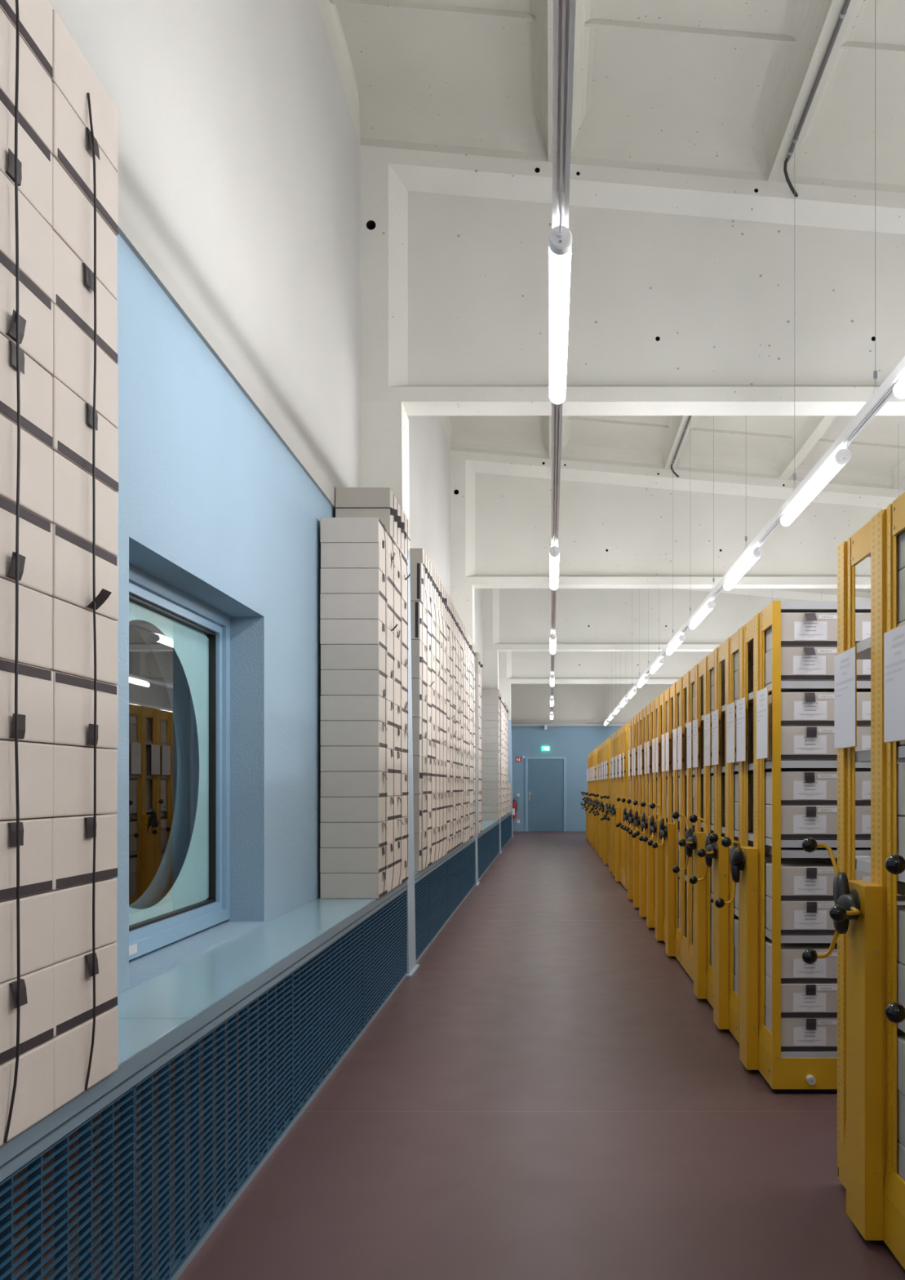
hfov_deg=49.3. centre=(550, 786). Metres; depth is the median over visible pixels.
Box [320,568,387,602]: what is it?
box
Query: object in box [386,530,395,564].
box
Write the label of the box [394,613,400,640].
box
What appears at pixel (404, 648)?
box
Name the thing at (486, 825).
ledge
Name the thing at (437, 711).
box
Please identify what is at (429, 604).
box
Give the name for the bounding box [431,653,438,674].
box
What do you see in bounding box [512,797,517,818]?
fire extinguisher
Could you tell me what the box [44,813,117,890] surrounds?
box
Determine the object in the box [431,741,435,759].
box
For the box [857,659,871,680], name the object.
box
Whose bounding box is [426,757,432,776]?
box
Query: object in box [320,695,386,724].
box
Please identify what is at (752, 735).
box
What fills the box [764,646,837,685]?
box
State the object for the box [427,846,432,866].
box
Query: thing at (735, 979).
box
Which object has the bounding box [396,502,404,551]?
box
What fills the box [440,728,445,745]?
box
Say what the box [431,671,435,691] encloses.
box
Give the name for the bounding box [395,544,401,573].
box
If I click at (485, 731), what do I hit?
box
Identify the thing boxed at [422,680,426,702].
box
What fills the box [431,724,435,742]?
box
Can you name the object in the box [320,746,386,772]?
box
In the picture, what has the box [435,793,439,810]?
box
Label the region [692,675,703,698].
box
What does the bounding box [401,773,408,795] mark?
box
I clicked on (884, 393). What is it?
rail
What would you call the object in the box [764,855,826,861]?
box
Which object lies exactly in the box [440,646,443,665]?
box
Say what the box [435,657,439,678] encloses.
box
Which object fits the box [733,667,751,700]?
box
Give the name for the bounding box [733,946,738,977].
box
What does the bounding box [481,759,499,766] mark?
box
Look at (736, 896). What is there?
box
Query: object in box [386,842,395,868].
box
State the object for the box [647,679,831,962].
shelving unit
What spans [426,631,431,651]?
box
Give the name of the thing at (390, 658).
box
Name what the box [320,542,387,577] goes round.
box
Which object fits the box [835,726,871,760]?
box
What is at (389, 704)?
box
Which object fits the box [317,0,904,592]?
ceiling
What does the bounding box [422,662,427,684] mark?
box
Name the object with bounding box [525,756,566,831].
door
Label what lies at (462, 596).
concrete column
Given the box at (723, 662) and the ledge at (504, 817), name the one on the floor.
the ledge at (504, 817)
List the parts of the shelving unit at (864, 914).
ball knob, ball knob, crank arm, crank arm, ball knob, crank arm, kick rail, shelf, shelf, shelf, shelf, pull out shelf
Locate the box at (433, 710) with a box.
[431,706,435,725]
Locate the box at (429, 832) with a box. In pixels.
[427,829,431,848]
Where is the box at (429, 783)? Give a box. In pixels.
[426,776,431,794]
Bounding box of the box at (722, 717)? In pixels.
[711,716,724,743]
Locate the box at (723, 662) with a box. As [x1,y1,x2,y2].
[711,660,724,687]
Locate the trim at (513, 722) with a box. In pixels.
[511,720,630,726]
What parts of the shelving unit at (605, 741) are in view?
plate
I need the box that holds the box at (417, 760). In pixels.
[413,755,422,794]
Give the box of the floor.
[177,831,904,1279]
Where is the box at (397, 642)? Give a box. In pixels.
[394,635,400,662]
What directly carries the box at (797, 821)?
on the shelving unit at (760, 1049)
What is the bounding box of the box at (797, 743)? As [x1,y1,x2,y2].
[764,726,837,761]
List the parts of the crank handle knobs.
ball knob, ball knob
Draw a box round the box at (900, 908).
[897,905,904,964]
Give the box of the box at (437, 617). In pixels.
[435,607,439,627]
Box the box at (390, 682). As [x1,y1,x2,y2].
[386,676,395,703]
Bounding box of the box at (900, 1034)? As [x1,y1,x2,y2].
[897,1027,904,1095]
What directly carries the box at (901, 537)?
on the box at (901, 574)
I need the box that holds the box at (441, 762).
[437,760,443,777]
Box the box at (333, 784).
[320,771,387,796]
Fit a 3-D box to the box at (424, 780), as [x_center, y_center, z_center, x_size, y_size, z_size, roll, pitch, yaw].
[-1.099,-0.011,7.447,0.362,0.140,0.282,0,0,0]
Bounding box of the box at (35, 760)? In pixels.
[0,740,53,820]
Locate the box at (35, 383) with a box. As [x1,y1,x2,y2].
[0,333,53,448]
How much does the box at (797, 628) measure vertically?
0.140 m
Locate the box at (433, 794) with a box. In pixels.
[431,793,435,810]
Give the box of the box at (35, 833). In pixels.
[0,817,52,901]
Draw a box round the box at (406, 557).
[404,515,408,561]
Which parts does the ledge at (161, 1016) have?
panel, rail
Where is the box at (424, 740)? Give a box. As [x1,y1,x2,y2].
[421,737,426,757]
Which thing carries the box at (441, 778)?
on the box at (441, 794)
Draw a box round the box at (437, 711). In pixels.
[435,708,439,727]
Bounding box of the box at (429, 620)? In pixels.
[427,613,431,633]
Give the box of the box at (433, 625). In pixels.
[431,618,435,639]
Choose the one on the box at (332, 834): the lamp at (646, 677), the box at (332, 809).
the box at (332, 809)
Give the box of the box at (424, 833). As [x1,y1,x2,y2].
[421,831,426,850]
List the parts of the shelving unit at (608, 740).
plate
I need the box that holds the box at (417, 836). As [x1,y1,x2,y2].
[413,832,422,871]
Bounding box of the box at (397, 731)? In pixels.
[394,727,400,751]
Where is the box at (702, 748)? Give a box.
[692,746,703,769]
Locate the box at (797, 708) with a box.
[768,692,834,728]
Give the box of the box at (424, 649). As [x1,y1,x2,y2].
[422,644,427,666]
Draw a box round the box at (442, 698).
[440,695,444,713]
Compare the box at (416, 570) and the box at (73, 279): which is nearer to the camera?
the box at (73, 279)
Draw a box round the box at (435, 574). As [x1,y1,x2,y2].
[433,569,436,606]
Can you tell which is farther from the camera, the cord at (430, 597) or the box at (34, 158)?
the cord at (430, 597)
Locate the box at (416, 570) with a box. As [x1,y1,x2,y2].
[409,562,424,604]
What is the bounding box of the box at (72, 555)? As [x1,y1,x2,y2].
[49,524,118,620]
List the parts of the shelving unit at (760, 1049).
ball knob, ball knob, ball knob, crank arm, crank arm, kick rail, plate, shelf, shelf, shelf, shelf, pull out shelf, panel, shelf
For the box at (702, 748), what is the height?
0.140 m
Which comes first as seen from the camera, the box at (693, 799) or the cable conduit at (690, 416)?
the box at (693, 799)
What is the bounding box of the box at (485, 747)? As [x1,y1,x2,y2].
[481,743,499,751]
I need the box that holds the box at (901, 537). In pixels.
[897,529,904,572]
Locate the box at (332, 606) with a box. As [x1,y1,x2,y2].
[320,593,386,626]
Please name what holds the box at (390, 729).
on the box at (389, 752)
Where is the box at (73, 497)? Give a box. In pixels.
[48,450,118,556]
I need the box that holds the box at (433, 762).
[431,759,435,776]
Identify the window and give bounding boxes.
[128,563,230,960]
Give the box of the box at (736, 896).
[733,882,738,909]
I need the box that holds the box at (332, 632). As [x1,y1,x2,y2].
[320,619,386,650]
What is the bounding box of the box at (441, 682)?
[440,679,443,697]
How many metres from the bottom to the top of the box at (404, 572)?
0.140 m
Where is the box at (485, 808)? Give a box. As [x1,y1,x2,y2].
[481,804,499,812]
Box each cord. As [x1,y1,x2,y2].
[4,0,20,1142]
[84,92,97,1090]
[335,506,410,541]
[382,524,386,895]
[391,536,394,887]
[399,548,401,883]
[405,559,408,879]
[422,564,470,644]
[425,590,427,867]
[430,597,431,861]
[438,610,439,857]
[441,615,444,857]
[445,623,447,851]
[448,629,450,848]
[454,639,456,846]
[464,658,466,842]
[466,656,468,838]
[472,664,474,836]
[474,666,475,835]
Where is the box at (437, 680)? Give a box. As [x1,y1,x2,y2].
[435,675,439,694]
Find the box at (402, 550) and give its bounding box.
[400,508,404,556]
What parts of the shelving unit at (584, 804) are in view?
plate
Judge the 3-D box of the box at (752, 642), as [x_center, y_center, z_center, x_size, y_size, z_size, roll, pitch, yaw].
[1.116,-0.653,4.604,0.282,0.140,0.326,0,0,0]
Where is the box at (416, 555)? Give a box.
[409,548,425,589]
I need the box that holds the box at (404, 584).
[401,576,407,604]
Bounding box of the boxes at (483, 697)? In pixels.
[440,584,711,937]
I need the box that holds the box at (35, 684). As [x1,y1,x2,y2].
[0,658,53,743]
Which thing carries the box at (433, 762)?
on the box at (433, 779)
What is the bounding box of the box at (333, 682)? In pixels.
[320,670,387,699]
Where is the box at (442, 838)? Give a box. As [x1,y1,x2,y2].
[440,825,444,841]
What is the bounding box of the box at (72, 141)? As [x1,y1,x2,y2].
[50,82,118,235]
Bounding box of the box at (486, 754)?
[481,751,499,759]
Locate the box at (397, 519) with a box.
[393,495,400,546]
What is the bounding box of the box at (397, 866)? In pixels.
[394,862,401,887]
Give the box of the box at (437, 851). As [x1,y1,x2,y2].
[435,843,439,861]
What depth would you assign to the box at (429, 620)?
7.74 m
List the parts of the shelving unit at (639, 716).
plate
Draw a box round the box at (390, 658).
[386,652,395,679]
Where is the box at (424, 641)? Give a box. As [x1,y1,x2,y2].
[422,625,427,647]
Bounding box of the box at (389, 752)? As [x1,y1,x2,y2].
[386,748,395,773]
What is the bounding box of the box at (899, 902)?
[897,900,904,905]
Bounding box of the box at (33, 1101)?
[0,1040,53,1146]
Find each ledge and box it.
[0,880,407,1279]
[414,835,475,963]
[477,819,499,880]
[500,811,511,850]
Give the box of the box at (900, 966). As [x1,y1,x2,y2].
[897,960,904,1008]
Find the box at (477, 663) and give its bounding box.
[475,652,480,674]
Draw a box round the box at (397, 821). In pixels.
[394,817,404,841]
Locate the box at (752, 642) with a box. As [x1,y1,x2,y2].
[751,640,753,666]
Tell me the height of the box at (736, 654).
0.140 m
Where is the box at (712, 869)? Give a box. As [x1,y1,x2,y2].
[711,867,713,893]
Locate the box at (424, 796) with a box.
[422,794,427,813]
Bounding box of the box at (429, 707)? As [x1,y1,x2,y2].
[427,703,431,723]
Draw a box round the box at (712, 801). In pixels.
[711,800,724,825]
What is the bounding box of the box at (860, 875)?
[823,861,904,900]
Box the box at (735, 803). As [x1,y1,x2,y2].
[733,801,753,831]
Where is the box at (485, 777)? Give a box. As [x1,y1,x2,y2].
[481,773,499,782]
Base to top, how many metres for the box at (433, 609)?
0.140 m
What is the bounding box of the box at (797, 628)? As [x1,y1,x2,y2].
[764,612,837,653]
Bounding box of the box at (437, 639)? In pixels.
[435,623,440,644]
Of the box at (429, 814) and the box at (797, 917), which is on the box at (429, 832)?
the box at (429, 814)
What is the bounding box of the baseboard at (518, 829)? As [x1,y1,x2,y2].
[516,827,586,831]
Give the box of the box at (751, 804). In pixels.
[750,803,753,831]
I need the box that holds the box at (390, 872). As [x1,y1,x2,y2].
[386,866,395,893]
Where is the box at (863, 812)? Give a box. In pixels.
[836,804,871,839]
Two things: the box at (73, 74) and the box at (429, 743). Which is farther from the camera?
the box at (429, 743)
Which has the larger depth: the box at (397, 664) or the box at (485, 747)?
the box at (485, 747)
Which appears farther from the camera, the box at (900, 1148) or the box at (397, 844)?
the box at (397, 844)
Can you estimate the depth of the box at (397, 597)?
6.13 m
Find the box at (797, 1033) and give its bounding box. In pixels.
[764,1005,837,1051]
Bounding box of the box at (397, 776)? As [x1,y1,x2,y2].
[394,773,400,795]
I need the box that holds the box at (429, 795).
[427,793,432,812]
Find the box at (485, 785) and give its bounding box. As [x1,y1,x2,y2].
[481,782,499,789]
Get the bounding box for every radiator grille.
[0,1086,134,1279]
[133,972,293,1279]
[293,920,364,1119]
[364,889,407,1027]
[414,873,430,959]
[430,860,448,942]
[448,850,462,918]
[462,843,471,900]
[471,840,475,888]
[477,837,479,879]
[480,832,486,877]
[486,828,492,868]
[492,825,497,861]
[497,822,499,854]
[500,819,504,849]
[504,817,506,845]
[506,815,510,842]
[510,814,511,838]
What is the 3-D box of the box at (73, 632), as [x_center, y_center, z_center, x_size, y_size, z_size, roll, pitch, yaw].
[-1.117,-0.294,2.020,0.326,0.140,0.282,0,0,0]
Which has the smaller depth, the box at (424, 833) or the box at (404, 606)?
the box at (404, 606)
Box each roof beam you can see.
[360,145,904,415]
[450,449,904,588]
[483,588,871,651]
[499,651,712,684]
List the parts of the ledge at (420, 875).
grille rail, rail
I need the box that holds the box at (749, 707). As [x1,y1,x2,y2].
[735,706,752,737]
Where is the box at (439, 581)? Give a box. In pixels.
[438,577,441,612]
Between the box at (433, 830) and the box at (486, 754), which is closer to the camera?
the box at (433, 830)
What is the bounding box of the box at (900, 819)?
[897,815,904,858]
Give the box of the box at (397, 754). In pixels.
[395,750,400,773]
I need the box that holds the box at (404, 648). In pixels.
[401,641,407,667]
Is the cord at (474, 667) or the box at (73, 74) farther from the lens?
the cord at (474, 667)
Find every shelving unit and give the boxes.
[581,754,635,838]
[582,752,591,841]
[582,753,590,839]
[583,751,593,843]
[585,750,594,845]
[586,747,597,848]
[588,746,599,851]
[590,744,601,854]
[591,742,604,857]
[594,739,606,860]
[595,737,622,865]
[600,733,622,871]
[603,730,630,875]
[605,727,622,883]
[616,715,635,899]
[620,710,657,907]
[620,723,635,890]
[626,704,673,916]
[631,697,837,928]
[639,688,837,942]
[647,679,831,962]
[672,649,753,1008]
[677,665,724,981]
[689,628,871,1043]
[709,600,904,1093]
[802,491,904,1269]
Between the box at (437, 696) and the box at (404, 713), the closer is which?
the box at (404, 713)
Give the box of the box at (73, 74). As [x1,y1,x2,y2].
[51,8,117,171]
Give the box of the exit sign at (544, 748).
[542,746,549,751]
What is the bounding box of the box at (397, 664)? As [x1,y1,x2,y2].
[394,658,400,684]
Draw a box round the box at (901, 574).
[897,568,904,624]
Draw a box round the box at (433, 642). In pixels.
[431,635,435,657]
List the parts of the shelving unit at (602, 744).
plate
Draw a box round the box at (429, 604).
[427,594,432,617]
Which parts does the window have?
rating plate, panel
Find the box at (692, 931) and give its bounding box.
[692,931,693,945]
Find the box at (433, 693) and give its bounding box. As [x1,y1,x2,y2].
[431,688,435,708]
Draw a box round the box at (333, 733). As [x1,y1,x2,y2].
[320,720,387,747]
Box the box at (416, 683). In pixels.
[411,678,422,718]
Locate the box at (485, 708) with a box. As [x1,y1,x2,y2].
[481,705,499,713]
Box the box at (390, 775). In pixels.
[386,772,395,796]
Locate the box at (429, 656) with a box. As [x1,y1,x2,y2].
[427,648,431,670]
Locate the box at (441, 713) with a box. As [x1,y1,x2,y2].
[440,711,443,728]
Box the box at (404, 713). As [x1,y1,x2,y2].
[400,707,407,731]
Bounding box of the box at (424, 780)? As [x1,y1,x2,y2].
[422,775,430,794]
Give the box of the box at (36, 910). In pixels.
[0,892,53,982]
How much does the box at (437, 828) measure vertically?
0.140 m
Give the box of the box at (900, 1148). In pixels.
[897,1139,904,1181]
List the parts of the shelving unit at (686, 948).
kick rail, shelf, shelf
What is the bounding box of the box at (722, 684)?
[711,683,724,711]
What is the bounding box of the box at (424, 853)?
[422,848,427,870]
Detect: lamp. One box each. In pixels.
[547,205,573,404]
[549,541,559,590]
[550,631,556,654]
[550,674,555,686]
[550,696,554,706]
[550,713,553,719]
[608,713,614,720]
[613,706,621,714]
[620,698,628,707]
[627,688,637,698]
[637,675,648,688]
[649,656,664,674]
[666,631,685,655]
[688,596,715,629]
[724,541,764,590]
[780,440,851,526]
[893,373,904,399]
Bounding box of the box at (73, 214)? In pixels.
[51,155,117,299]
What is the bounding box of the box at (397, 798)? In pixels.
[394,795,401,818]
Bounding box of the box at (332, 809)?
[320,796,386,822]
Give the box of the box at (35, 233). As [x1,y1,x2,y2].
[0,169,53,300]
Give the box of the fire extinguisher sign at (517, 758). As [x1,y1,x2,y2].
[515,756,520,761]
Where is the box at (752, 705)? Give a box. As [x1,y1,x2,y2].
[751,705,753,734]
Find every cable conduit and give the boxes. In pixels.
[671,415,692,476]
[783,0,850,196]
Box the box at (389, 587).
[386,579,395,611]
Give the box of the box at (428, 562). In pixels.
[427,557,430,596]
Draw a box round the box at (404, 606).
[401,598,407,625]
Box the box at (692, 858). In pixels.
[692,857,693,875]
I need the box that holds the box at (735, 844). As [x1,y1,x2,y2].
[711,843,737,868]
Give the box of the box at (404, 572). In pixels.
[401,554,410,582]
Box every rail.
[551,0,575,722]
[604,0,904,723]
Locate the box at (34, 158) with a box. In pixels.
[0,88,52,226]
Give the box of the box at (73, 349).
[50,303,118,427]
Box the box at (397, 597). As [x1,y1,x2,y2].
[395,590,400,618]
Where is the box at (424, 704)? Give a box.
[422,699,426,720]
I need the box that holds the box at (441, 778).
[440,777,443,792]
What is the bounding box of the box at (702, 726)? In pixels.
[692,724,703,748]
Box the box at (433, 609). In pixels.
[431,601,435,623]
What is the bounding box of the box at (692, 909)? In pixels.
[692,909,693,932]
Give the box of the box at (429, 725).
[427,721,431,741]
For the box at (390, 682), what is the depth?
5.84 m
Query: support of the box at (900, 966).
on the shelving unit at (864, 914)
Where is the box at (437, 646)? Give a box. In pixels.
[435,640,439,661]
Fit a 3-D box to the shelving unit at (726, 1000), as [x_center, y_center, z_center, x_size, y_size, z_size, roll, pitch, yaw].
[2.633,0.255,5.131,3.778,2.050,0.727,0,0,0]
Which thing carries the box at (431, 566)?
on the box at (429, 604)
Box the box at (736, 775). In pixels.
[733,773,751,802]
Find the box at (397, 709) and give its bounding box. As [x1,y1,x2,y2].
[394,704,400,728]
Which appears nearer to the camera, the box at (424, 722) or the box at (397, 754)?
the box at (397, 754)
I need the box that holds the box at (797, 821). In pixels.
[764,804,837,839]
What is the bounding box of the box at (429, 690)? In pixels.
[427,685,431,705]
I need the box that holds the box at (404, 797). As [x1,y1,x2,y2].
[400,795,407,817]
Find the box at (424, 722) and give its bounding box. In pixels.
[422,718,426,738]
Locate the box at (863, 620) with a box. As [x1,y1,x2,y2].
[855,612,871,643]
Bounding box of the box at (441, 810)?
[440,808,443,825]
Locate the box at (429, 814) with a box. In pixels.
[427,811,431,830]
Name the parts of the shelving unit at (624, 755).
plate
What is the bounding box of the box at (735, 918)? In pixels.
[733,916,738,950]
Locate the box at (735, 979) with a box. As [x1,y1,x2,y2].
[733,973,738,995]
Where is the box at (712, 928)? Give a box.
[711,925,713,952]
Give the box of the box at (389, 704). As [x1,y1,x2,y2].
[386,700,395,726]
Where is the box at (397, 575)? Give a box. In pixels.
[395,566,400,595]
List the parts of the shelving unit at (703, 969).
ball knob, ball knob, ball knob, crank arm, crank arm, kick rail, shelf, shelf, plate, shelf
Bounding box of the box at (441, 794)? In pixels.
[440,793,443,808]
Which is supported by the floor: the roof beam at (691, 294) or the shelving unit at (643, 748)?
the shelving unit at (643, 748)
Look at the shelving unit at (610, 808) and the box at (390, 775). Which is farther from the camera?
the shelving unit at (610, 808)
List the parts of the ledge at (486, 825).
grille rail, rail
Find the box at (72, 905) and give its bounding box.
[45,878,116,964]
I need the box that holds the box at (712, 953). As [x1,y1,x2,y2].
[711,950,713,967]
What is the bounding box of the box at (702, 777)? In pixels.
[692,776,703,798]
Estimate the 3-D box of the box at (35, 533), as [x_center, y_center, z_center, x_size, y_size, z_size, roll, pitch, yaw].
[-1.112,-0.435,1.740,0.339,0.140,0.282,0,0,0]
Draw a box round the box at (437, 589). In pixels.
[435,574,439,608]
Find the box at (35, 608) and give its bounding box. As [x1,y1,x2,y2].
[0,577,52,669]
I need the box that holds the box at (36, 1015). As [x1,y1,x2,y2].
[0,965,53,1064]
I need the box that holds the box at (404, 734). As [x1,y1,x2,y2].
[399,729,408,752]
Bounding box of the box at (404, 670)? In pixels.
[401,664,407,688]
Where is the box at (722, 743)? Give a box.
[711,742,724,767]
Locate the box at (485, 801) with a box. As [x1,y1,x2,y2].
[481,796,499,804]
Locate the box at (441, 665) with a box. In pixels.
[440,662,443,681]
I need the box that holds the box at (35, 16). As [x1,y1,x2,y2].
[0,0,53,79]
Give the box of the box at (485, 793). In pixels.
[480,789,499,797]
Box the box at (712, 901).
[711,900,713,927]
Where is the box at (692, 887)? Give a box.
[692,887,693,910]
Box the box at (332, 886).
[320,869,386,898]
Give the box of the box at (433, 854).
[431,844,435,862]
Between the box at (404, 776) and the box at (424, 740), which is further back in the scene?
the box at (424, 740)
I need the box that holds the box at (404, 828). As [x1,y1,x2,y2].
[401,816,408,839]
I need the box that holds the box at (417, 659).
[411,640,423,679]
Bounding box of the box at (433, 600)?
[431,567,434,603]
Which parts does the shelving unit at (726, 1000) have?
ball knob, ball knob, ball knob, crank arm, crank arm, crank arm, kick rail, shelf, shelf, shelf, plate, pull out shelf, shelf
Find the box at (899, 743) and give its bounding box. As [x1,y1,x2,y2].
[897,740,904,746]
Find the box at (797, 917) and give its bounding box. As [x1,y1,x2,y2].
[764,894,835,934]
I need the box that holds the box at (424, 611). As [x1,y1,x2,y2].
[422,605,426,629]
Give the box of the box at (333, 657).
[320,644,387,675]
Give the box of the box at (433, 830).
[431,827,435,845]
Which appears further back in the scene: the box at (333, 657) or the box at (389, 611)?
the box at (389, 611)
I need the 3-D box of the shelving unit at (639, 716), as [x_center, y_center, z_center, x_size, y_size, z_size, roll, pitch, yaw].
[2.633,0.255,10.224,3.778,2.050,0.727,0,0,0]
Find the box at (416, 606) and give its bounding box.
[410,600,422,641]
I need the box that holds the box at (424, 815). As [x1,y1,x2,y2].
[422,812,426,831]
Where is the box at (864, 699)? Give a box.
[857,692,871,726]
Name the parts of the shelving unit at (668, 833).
ball knob, ball knob, ball knob, crank arm, crank arm, kick rail, shelf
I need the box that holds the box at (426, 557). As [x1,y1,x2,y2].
[425,553,427,593]
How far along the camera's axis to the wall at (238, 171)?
4.29 m
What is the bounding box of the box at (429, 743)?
[427,739,431,758]
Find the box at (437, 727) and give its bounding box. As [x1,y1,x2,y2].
[434,725,439,743]
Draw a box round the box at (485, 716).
[481,712,499,720]
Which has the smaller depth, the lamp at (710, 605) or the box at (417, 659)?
the box at (417, 659)
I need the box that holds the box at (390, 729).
[386,724,395,749]
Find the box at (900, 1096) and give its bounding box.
[897,1088,904,1146]
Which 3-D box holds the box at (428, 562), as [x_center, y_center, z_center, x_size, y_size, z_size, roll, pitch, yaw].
[-1.110,-1.638,7.665,0.335,0.282,0.140,0,0,0]
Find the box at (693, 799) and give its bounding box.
[692,798,703,818]
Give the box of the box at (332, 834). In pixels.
[320,821,386,848]
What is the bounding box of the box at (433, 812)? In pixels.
[431,810,435,828]
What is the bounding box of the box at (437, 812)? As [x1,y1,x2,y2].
[435,809,439,826]
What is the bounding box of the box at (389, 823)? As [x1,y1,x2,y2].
[385,819,395,844]
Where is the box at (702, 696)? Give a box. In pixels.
[692,695,703,719]
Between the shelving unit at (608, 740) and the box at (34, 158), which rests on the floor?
the shelving unit at (608, 740)
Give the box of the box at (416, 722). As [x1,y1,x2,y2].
[412,716,422,755]
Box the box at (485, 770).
[481,766,499,774]
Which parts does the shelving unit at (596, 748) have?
plate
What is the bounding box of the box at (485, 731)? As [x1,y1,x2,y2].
[481,728,499,736]
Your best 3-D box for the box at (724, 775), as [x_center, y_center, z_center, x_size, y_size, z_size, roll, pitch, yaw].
[1.113,0.009,5.323,0.282,0.140,0.326,0,0,0]
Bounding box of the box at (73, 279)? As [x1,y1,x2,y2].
[51,230,117,364]
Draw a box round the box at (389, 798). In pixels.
[386,795,395,820]
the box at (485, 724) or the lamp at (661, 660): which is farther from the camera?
the box at (485, 724)
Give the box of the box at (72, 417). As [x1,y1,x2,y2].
[50,377,118,492]
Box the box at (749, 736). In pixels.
[733,735,751,764]
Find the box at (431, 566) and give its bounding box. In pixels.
[430,561,432,599]
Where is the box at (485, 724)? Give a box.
[481,720,500,728]
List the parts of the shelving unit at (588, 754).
plate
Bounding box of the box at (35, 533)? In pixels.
[0,496,52,595]
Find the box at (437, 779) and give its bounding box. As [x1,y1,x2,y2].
[435,776,439,793]
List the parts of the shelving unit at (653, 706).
ball knob, plate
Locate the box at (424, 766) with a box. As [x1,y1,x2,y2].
[422,756,427,775]
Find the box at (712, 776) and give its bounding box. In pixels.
[711,775,724,799]
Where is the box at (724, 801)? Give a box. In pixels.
[724,800,724,825]
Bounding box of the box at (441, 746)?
[439,744,443,760]
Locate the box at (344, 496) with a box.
[335,487,397,539]
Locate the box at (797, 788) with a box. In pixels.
[764,771,837,804]
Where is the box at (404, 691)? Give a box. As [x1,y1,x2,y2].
[401,685,407,710]
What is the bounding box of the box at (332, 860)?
[320,844,386,873]
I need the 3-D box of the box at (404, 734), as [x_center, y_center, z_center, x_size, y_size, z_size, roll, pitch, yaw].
[-1.108,-0.294,6.432,0.346,0.140,0.282,0,0,0]
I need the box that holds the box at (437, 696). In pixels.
[435,692,439,710]
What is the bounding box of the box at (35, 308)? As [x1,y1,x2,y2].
[0,251,53,374]
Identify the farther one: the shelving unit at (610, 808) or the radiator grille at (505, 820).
the radiator grille at (505, 820)
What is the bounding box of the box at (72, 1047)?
[49,1006,118,1111]
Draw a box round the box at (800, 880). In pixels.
[764,861,835,900]
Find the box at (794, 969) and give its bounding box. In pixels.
[764,937,837,982]
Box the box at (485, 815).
[481,812,499,820]
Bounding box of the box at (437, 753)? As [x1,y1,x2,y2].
[435,742,439,759]
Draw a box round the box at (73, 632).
[48,597,117,684]
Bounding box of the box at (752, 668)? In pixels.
[751,666,753,692]
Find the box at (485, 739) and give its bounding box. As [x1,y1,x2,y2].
[481,735,501,743]
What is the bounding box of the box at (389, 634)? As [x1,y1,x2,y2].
[386,627,395,657]
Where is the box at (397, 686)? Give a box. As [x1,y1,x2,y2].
[395,681,400,706]
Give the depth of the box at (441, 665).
8.57 m
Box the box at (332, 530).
[320,517,386,553]
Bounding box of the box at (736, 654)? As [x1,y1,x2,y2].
[733,641,751,672]
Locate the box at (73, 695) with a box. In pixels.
[47,671,118,748]
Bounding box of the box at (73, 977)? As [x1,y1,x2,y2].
[49,942,117,1036]
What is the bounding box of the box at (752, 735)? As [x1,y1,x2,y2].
[751,734,753,763]
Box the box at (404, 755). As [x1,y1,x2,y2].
[397,751,407,773]
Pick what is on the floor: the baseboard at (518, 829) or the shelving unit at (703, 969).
the shelving unit at (703, 969)
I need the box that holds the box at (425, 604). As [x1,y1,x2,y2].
[422,589,427,608]
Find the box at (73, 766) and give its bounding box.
[52,744,117,817]
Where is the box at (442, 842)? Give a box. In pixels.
[440,840,443,857]
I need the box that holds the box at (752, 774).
[751,773,753,802]
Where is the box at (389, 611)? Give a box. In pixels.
[386,603,398,634]
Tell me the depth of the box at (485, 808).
18.03 m
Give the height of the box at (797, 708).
0.140 m
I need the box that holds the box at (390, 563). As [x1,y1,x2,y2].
[386,555,395,588]
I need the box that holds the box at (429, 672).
[427,666,434,688]
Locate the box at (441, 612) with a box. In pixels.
[440,582,442,615]
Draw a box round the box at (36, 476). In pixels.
[0,414,53,521]
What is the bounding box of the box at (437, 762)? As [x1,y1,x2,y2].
[435,760,439,776]
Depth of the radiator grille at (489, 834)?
15.60 m
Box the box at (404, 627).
[401,619,407,646]
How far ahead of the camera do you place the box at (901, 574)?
2.63 m
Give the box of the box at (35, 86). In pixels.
[0,8,52,152]
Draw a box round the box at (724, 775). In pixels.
[724,775,724,799]
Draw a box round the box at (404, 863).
[401,858,408,883]
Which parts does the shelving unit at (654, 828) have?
ball knob, ball knob, plate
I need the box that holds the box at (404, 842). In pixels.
[401,837,407,861]
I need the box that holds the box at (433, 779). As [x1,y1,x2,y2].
[431,776,435,793]
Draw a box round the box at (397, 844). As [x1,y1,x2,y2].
[394,840,400,864]
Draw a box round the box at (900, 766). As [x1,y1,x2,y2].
[897,763,904,815]
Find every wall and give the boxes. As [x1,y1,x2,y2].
[48,0,499,995]
[511,684,672,831]
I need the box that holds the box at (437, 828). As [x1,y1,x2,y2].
[435,826,440,844]
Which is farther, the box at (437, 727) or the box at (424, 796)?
the box at (437, 727)
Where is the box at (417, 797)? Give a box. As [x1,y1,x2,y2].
[413,794,422,832]
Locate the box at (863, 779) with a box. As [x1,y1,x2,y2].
[855,771,871,804]
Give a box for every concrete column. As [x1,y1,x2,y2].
[360,401,419,977]
[450,584,479,885]
[483,649,502,853]
[499,683,514,837]
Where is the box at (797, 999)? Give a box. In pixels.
[764,973,837,1017]
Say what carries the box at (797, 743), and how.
on the shelving unit at (760, 1049)
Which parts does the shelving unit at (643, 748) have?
plate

